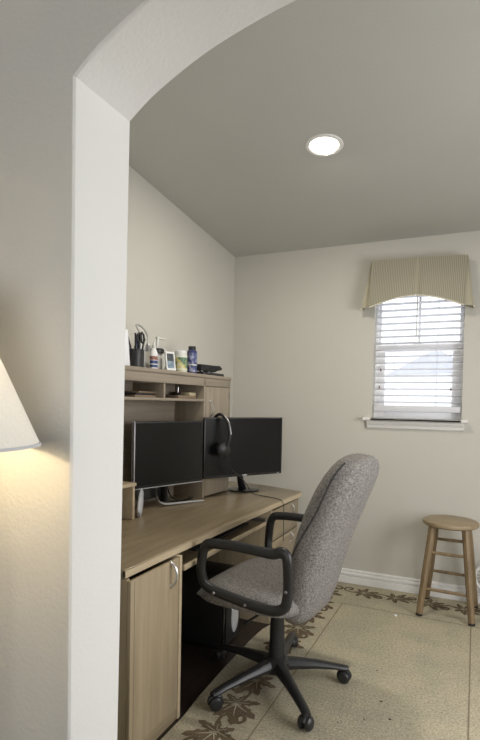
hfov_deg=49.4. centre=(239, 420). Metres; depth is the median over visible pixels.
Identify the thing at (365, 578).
baseboard
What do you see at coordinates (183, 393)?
box
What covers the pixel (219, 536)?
keyboard
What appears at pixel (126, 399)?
shelf
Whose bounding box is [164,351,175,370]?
picture frame
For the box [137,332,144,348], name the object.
scissors
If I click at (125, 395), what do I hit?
notebook
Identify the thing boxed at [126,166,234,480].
wall
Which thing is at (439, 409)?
window blind
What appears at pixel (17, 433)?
floor lamp
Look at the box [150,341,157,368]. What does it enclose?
glue bottle
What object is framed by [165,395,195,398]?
book
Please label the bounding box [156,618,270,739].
floor
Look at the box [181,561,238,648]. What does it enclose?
computer tower
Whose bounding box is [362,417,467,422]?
trim
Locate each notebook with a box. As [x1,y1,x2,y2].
[124,391,155,393]
[124,393,153,394]
[124,394,155,397]
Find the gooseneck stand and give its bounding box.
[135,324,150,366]
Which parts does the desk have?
door, handle, drawer, drawer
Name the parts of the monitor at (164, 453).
stand leg, bezel trim, casing, stand leg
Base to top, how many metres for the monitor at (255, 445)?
0.533 m
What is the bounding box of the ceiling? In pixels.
[129,0,479,256]
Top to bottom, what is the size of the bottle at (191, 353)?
0.176 m
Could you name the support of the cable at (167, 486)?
on the desk
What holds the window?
in the wall at (304, 346)
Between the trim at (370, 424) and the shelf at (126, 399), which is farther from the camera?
the trim at (370, 424)
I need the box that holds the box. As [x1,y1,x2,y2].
[181,392,195,395]
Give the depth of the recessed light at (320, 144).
2.71 m
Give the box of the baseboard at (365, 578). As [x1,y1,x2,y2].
[338,568,479,603]
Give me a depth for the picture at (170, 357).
3.08 m
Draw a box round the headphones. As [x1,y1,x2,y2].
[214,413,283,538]
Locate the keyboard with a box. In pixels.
[187,522,248,550]
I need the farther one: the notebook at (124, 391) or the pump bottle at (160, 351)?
the pump bottle at (160, 351)
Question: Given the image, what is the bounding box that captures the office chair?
[196,454,379,731]
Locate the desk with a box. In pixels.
[117,481,301,739]
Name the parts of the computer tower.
oval panel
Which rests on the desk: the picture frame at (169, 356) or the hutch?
the hutch
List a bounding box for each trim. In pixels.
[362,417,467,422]
[366,420,463,430]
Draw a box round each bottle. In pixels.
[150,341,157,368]
[151,337,165,368]
[187,346,196,372]
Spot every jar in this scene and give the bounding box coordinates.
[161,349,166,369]
[174,350,186,371]
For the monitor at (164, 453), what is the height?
0.526 m
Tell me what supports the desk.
on the floor
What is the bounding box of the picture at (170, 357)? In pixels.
[167,354,173,368]
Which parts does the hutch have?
panel, panel, upright panel, door, upright panel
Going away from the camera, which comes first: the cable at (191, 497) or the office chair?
the office chair
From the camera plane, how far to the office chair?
2.29 m
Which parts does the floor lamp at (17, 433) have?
shade trim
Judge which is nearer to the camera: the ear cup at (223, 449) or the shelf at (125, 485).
the shelf at (125, 485)
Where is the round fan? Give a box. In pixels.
[476,565,479,588]
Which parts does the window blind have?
ladder cord, rail, pull cord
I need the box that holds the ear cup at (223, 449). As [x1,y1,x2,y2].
[216,443,229,457]
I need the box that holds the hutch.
[122,365,230,519]
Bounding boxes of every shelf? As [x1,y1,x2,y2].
[122,481,136,488]
[124,397,203,401]
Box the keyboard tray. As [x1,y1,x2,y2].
[178,517,266,570]
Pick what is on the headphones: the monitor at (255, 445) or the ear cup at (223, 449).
the ear cup at (223, 449)
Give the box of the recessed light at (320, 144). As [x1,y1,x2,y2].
[305,134,343,155]
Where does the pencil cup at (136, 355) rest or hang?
on the hutch
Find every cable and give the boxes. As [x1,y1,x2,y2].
[167,486,189,500]
[168,497,193,501]
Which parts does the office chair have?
leg, leg, armrest, seat, armrest, leg, leg, leg, backrest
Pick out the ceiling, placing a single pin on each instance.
(224, 140)
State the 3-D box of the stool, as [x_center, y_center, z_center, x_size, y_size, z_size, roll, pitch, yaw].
[1.391,0.964,3.470,0.358,0.615,0.382,2,2,27]
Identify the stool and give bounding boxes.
[416,515,479,625]
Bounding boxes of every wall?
[0,0,295,739]
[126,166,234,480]
[231,231,479,587]
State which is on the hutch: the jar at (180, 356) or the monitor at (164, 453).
the jar at (180, 356)
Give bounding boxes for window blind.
[373,295,463,412]
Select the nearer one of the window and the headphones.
the headphones
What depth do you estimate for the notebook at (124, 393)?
2.82 m
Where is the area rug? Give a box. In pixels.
[161,582,479,739]
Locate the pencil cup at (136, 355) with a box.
[129,349,144,366]
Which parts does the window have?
sash, pane, sash, pane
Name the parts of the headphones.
band trim, cord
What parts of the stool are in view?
leg, leg, seat, leg, leg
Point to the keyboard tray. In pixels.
(189, 557)
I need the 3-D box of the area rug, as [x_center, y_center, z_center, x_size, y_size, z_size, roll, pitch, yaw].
[1.054,1.306,2.301,2.396,0.013,2.902,2,2,24]
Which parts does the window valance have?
panel, panel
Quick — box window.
[374,297,464,419]
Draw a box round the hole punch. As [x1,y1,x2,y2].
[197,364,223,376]
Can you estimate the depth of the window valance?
3.65 m
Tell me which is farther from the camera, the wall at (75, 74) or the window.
the window
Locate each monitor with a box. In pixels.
[131,421,203,517]
[202,417,281,491]
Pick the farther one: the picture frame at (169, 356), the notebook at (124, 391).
the picture frame at (169, 356)
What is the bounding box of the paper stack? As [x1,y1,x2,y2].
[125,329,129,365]
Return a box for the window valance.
[361,254,474,310]
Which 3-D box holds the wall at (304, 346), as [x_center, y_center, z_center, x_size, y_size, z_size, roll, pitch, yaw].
[1.529,-0.102,3.768,3.728,2.750,0.160,2,2,24]
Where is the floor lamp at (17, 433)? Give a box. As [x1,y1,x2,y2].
[0,359,40,451]

